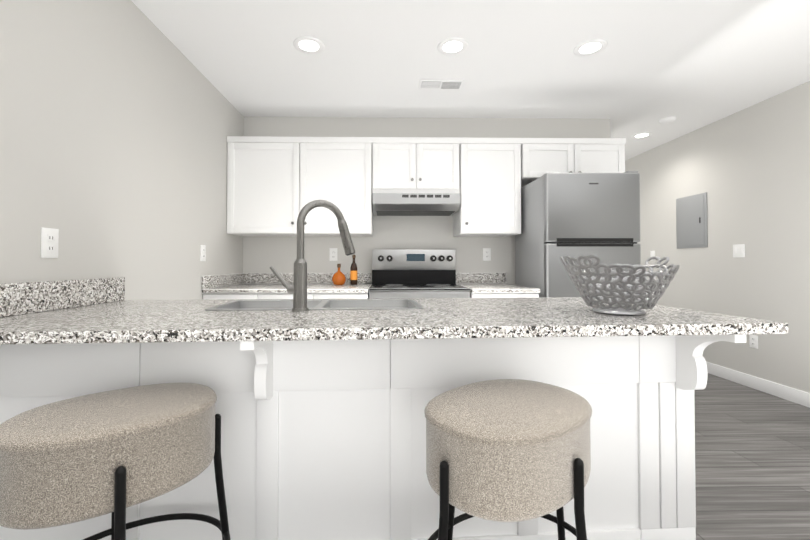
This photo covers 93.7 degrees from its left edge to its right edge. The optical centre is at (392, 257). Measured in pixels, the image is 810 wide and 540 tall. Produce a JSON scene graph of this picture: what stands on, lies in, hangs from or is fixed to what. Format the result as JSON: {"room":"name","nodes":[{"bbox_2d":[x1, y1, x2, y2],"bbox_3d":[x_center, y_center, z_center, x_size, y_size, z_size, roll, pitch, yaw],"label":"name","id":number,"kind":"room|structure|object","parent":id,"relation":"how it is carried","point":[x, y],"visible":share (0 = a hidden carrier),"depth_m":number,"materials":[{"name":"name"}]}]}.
{"room":"kitchen","nodes":[
{"label":"kitchen","id":0,"kind":"room"},
{"bbox_2d":[0,0,243,299],"bbox_3d":[-1.417,-0.147,0.246,0.100,2.505,6.960,0,-1,-1],"label":"wall","id":1,"kind":"structure","parent":0,"point":[121,121],"depth_m":1.87,"materials":[{"name":"grey paint"}]},
{"bbox_2d":[41,227,58,257],"bbox_3d":[-1.382,-0.060,1.534,0.008,0.120,0.075,0,-1,-1],"label":"electrical outlet","id":2,"kind":"object","parent":1,"relation":"attached to","point":[49,242],"visible":1,"depth_m":1.53,"materials":[{"name":"white plastic"}]},
{"bbox_2d":[0,277,124,316],"bbox_3d":[-1.372,0.149,1.380,0.020,0.117,1.135,0,-1,-1],"label":"side splash","id":3,"kind":"object","parent":1,"relation":"attached to","point":[20,298],"visible":0.94,"depth_m":1.54,"materials":[{"name":"stone"}]},
{"bbox_2d":[200,245,205,260],"bbox_3d":[-1.401,-0.036,2.815,0.008,0.120,0.075,0,-1,-1],"label":"electrical outlet","id":4,"kind":"object","parent":1,"relation":"attached to","point":[202,252],"visible":1,"depth_m":2.80,"materials":[{"name":"white plastic"}]},
{"bbox_2d":[243,117,609,284],"bbox_3d":[0.346,-0.095,3.693,3.530,2.505,0.120,0,-1,-1],"label":"wall","id":5,"kind":"structure","parent":0,"point":[265,254],"depth_m":3.64,"materials":[{"name":"grey paint"}]},
{"bbox_2d":[227,136,378,236],"bbox_3d":[-0.765,-0.621,3.433,1.297,0.828,0.378,0,-1,-1],"label":"upper cabinet","id":6,"kind":"object","parent":5,"relation":"attached to","point":[275,185],"depth_m":3.25,"materials":[{"name":"white wood"}]},
{"bbox_2d":[330,248,336,260],"bbox_3d":[-0.560,-0.034,3.614,0.075,0.120,0.008,0,-1,-1],"label":"electrical outlet","id":7,"kind":"object","parent":5,"relation":"attached to","point":[333,254],"visible":1,"depth_m":3.61,"materials":[{"name":"white plastic"}]},
{"bbox_2d":[373,193,459,215],"bbox_3d":[0.202,-0.475,3.430,0.746,0.144,0.409,0,-1,-1],"label":"range hood","id":8,"kind":"object","parent":5,"relation":"attached to","point":[416,204],"visible":1,"depth_m":3.23,"materials":[{"name":"silver metal"}]},
{"bbox_2d":[379,137,462,195],"bbox_3d":[0.201,-0.792,3.450,0.752,0.485,0.378,0,-1,-1],"label":"upper cabinet","id":9,"kind":"object","parent":5,"relation":"attached to","point":[406,164],"depth_m":3.27,"materials":[{"name":"white wood"}]},
{"bbox_2d":[483,248,490,260],"bbox_3d":[0.905,-0.034,3.636,0.075,0.120,0.008,0,-1,-1],"label":"electrical outlet","id":10,"kind":"object","parent":5,"relation":"attached to","point":[486,254],"visible":1,"depth_m":3.63,"materials":[{"name":"white plastic"}]},
{"bbox_2d":[453,137,522,236],"bbox_3d":[0.814,-0.620,3.457,0.590,0.828,0.378,0,-1,-1],"label":"upper cabinet","id":11,"kind":"object","parent":5,"relation":"attached to","point":[490,202],"depth_m":3.28,"materials":[{"name":"white wood"}]},
{"bbox_2d":[523,138,625,185],"bbox_3d":[1.570,-0.863,3.472,0.894,0.343,0.378,0,-1,-1],"label":"upper cabinet","id":12,"kind":"object","parent":5,"relation":"attached to","point":[541,156],"depth_m":3.29,"materials":[{"name":"white wood"}]},
{"bbox_2d":[131,0,809,159],"bbox_3d":[0.917,-1.403,1.671,4.810,0.050,9.700,0,-1,-1],"label":"ceiling","id":13,"kind":"structure","parent":0,"point":[691,65],"depth_m":2.58,"materials":[{"name":"white paint"}]},
{"bbox_2d":[293,36,324,53],"bbox_3d":[-0.535,-1.363,2.438,0.196,0.007,0.196,0,-1,-1],"label":"recessed light","id":14,"kind":"object","parent":13,"relation":"in","point":[307,45],"visible":1,"depth_m":2.43,"materials":[{"name":"white plastic"}]},
{"bbox_2d":[419,79,463,88],"bbox_3d":[0.380,-1.352,2.965,0.335,0.012,0.145,0,-1,-1],"label":"ceiling vent","id":15,"kind":"object","parent":13,"relation":"in","point":[440,84],"visible":1,"depth_m":2.95,"materials":[{"name":"white metal"}]},
{"bbox_2d":[437,37,467,55],"bbox_3d":[0.390,-1.363,2.453,0.196,0.007,0.196,0,-1,-1],"label":"recessed light","id":16,"kind":"object","parent":13,"relation":"in","point":[452,46],"visible":1,"depth_m":2.45,"materials":[{"name":"white"}]},
{"bbox_2d":[573,39,606,56],"bbox_3d":[1.285,-1.362,2.466,0.196,0.007,0.196,0,-1,-1],"label":"recessed light","id":17,"kind":"object","parent":13,"relation":"in","point":[590,47],"visible":1,"depth_m":2.46,"materials":[{"name":"white plastic"}]},
{"bbox_2d":[631,132,652,138],"bbox_3d":[2.724,-1.337,4.149,0.196,0.007,0.196,0,-1,-1],"label":"recessed light","id":18,"kind":"object","parent":13,"relation":"in","point":[641,135],"visible":1,"depth_m":4.15,"materials":[{"name":"white"}]},
{"bbox_2d":[659,117,675,123],"bbox_3d":[2.671,-1.328,3.687,0.136,0.040,0.136,0,-1,-1],"label":"smoke detector","id":19,"kind":"object","parent":13,"relation":"attached to","point":[667,120],"visible":0.98,"depth_m":3.65,"materials":[{"name":"white plastic"}]},
{"bbox_2d":[625,81,809,392],"bbox_3d":[3.272,-0.125,1.688,0.100,2.505,9.700,0,-1,-1],"label":"wall","id":20,"kind":"structure","parent":0,"point":[747,170],"depth_m":3.42,"materials":[{"name":"grey paint"}]},
{"bbox_2d":[650,251,654,260],"bbox_3d":[3.172,-0.029,4.626,0.009,0.120,0.075,0,-1,-1],"label":"light switch","id":21,"kind":"object","parent":20,"relation":"attached to","point":[652,253],"visible":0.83,"depth_m":4.62,"materials":[{"name":"white plastic"}]},
{"bbox_2d":[676,192,707,248],"bbox_3d":[3.175,-0.385,4.041,0.020,0.555,0.400,0,-1,-1],"label":"panel","id":22,"kind":"object","parent":20,"relation":"attached to","point":[691,221],"visible":1,"depth_m":4.01,"materials":[{"name":"grey metal"}]},
{"bbox_2d":[733,244,744,256],"bbox_3d":[3.189,-0.066,3.496,0.009,0.120,0.116,0,-1,-1],"label":"light switch","id":23,"kind":"object","parent":20,"relation":"attached to","point":[738,250],"visible":1,"depth_m":3.49,"materials":[{"name":"white plastic"}]},
{"bbox_2d":[749,334,757,348],"bbox_3d":[3.191,0.737,3.354,0.008,0.115,0.075,0,-1,-1],"label":"electrical outlet","id":24,"kind":"object","parent":20,"relation":"attached to","point":[753,341],"visible":0.92,"depth_m":3.35,"materials":[{"name":"white plastic"}]},
{"bbox_2d":[706,362,809,407],"bbox_3d":[3.214,1.072,1.669,0.015,0.110,9.500,0,-1,-1],"label":"baseboard","id":25,"kind":"structure","parent":20,"relation":"attached to","point":[797,396],"depth_m":3.26,"materials":[{"name":"white wood"}]},
{"bbox_2d":[694,373,809,539],"bbox_3d":[0.917,1.151,1.633,4.810,0.050,9.700,0,-1,-1],"label":"floor","id":26,"kind":"structure","parent":0,"point":[752,463],"depth_m":2.08,"materials":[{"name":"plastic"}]},
{"bbox_2d":[0,344,155,539],"bbox_3d":[-1.109,0.687,1.620,0.496,0.878,0.683,0,-1,-4],"label":"base cabinet","id":27,"kind":"object","parent":26,"relation":"on","point":[32,376],"depth_m":1.29,"materials":[{"name":"white"}]},
{"bbox_2d":[0,383,229,539],"bbox_3d":[-0.734,0.755,1.013,0.626,0.724,0.518,1,-1,-37],"label":"bar stool","id":28,"kind":"object","parent":26,"relation":"on","point":[116,453],"visible":1,"depth_m":0.89,"materials":[{"name":"beige fabric"}]},
{"bbox_2d":[152,344,287,539],"bbox_3d":[-0.615,0.688,1.670,0.496,0.878,0.651,0,-1,-4],"label":"base cabinet","id":29,"kind":"object","parent":26,"relation":"on","point":[249,382],"depth_m":1.32,"materials":[{"name":"white wood"}]},
{"bbox_2d":[201,285,276,299],"bbox_3d":[-1.206,0.708,3.197,0.406,0.884,0.794,0,-1,-1],"label":"base cabinet","id":30,"kind":"object","parent":26,"relation":"on","point":[271,286],"depth_m":2.81,"materials":[{"name":"white wood"}]},
{"bbox_2d":[261,285,324,298],"bbox_3d":[-0.799,0.708,3.203,0.408,0.884,0.794,0,-1,-1],"label":"base cabinet","id":31,"kind":"object","parent":26,"relation":"on","point":[281,292],"depth_m":2.81,"materials":[{"name":"white wood"}]},
{"bbox_2d":[313,285,370,298],"bbox_3d":[-0.392,0.708,3.210,0.406,0.884,0.794,0,-1,-1],"label":"base cabinet","id":32,"kind":"object","parent":26,"relation":"on","point":[330,291],"depth_m":2.82,"materials":[{"name":"white wood"}]},
{"bbox_2d":[332,264,345,284],"bbox_3d":[-0.469,0.143,3.337,0.120,0.188,0.120,0,-1,-1],"label":"oil bottle","id":33,"kind":"object","parent":32,"relation":"on","point":[338,277],"visible":1,"depth_m":3.30,"materials":[{"name":"orange glass"}]},
{"bbox_2d":[350,255,356,284],"bbox_3d":[-0.339,0.104,3.350,0.064,0.266,0.064,0,-1,-1],"label":"vinegar bottle","id":34,"kind":"object","parent":32,"relation":"on","point":[353,274],"visible":1,"depth_m":3.32,"materials":[{"name":"brown glass"}]},
{"bbox_2d":[288,340,439,539],"bbox_3d":[-0.119,0.688,1.688,0.496,0.878,0.683,0,-1,-4],"label":"base cabinet","id":35,"kind":"object","parent":26,"relation":"on","point":[320,406],"depth_m":1.35,"materials":[{"name":"white wood"}]},
{"bbox_2d":[0,297,787,347],"bbox_3d":[-0.095,0.229,1.579,2.634,0.035,0.940,0,-1,-4],"label":"countertop","id":36,"kind":"structure","parent":35,"relation":"on","point":[542,318],"depth_m":1.21,"materials":[{"name":"grey stone"}]},
{"bbox_2d":[200,298,423,311],"bbox_3d":[-0.328,0.322,1.743,0.896,0.224,0.406,0,-1,-4],"label":"sink","id":37,"kind":"object","parent":36,"relation":"in","point":[229,305],"depth_m":1.90,"materials":[{"name":"silver metal"}]},
{"bbox_2d":[270,200,354,311],"bbox_3d":[-0.324,-0.015,1.580,0.336,0.454,0.182,0,-1,-4],"label":"faucet","id":38,"kind":"object","parent":36,"relation":"on","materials":[{"name":"silver metal"}]},
{"bbox_2d":[560,255,679,315],"bbox_3d":[0.858,0.099,1.437,0.405,0.218,0.356,0,-1,-1],"label":"decorative bowl","id":39,"kind":"object","parent":36,"relation":"on","point":[644,291],"visible":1,"depth_m":1.34,"materials":[{"name":"silver metal"}]},
{"bbox_2d":[369,250,470,298],"bbox_3d":[0.201,0.534,3.146,0.760,1.230,0.751,0,-1,-1],"label":"range","id":40,"kind":"object","parent":26,"relation":"on","point":[413,273],"visible":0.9,"depth_m":3.44,"materials":[{"name":"silver metal"}]},
{"bbox_2d":[461,285,539,297],"bbox_3d":[0.842,0.708,3.229,0.506,0.884,0.794,0,-1,-1],"label":"base cabinet","id":41,"kind":"object","parent":26,"relation":"on","point":[477,291],"depth_m":2.84,"materials":[{"name":"white wood"}]},
{"bbox_2d":[424,379,591,539],"bbox_3d":[0.321,0.756,1.044,0.648,0.724,0.518,1,-1,-39],"label":"bar stool","id":42,"kind":"object","parent":26,"relation":"on","point":[507,450],"visible":1,"depth_m":0.89,"materials":[{"name":"beige fabric"}]},
{"bbox_2d":[440,340,575,539],"bbox_3d":[0.375,0.689,1.721,0.496,0.878,0.683,0,-1,-4],"label":"base cabinet","id":43,"kind":"object","parent":26,"relation":"on","point":[462,362],"depth_m":1.39,"materials":[{"name":"white"}]},
{"bbox_2d":[515,171,640,300],"bbox_3d":[1.488,0.252,3.154,0.705,1.795,0.704,0,-1,-1],"label":"refrigerator","id":44,"kind":"object","parent":26,"relation":"on","point":[573,215],"visible":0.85,"depth_m":2.81,"materials":[{"name":"grey metal"}]},
{"bbox_2d":[572,336,699,539],"bbox_3d":[0.870,0.689,1.755,0.496,0.878,0.683,0,-1,-4],"label":"base cabinet","id":45,"kind":"object","parent":26,"relation":"on","point":[639,390],"depth_m":1.42,"materials":[{"name":"white wood"}]}
]}

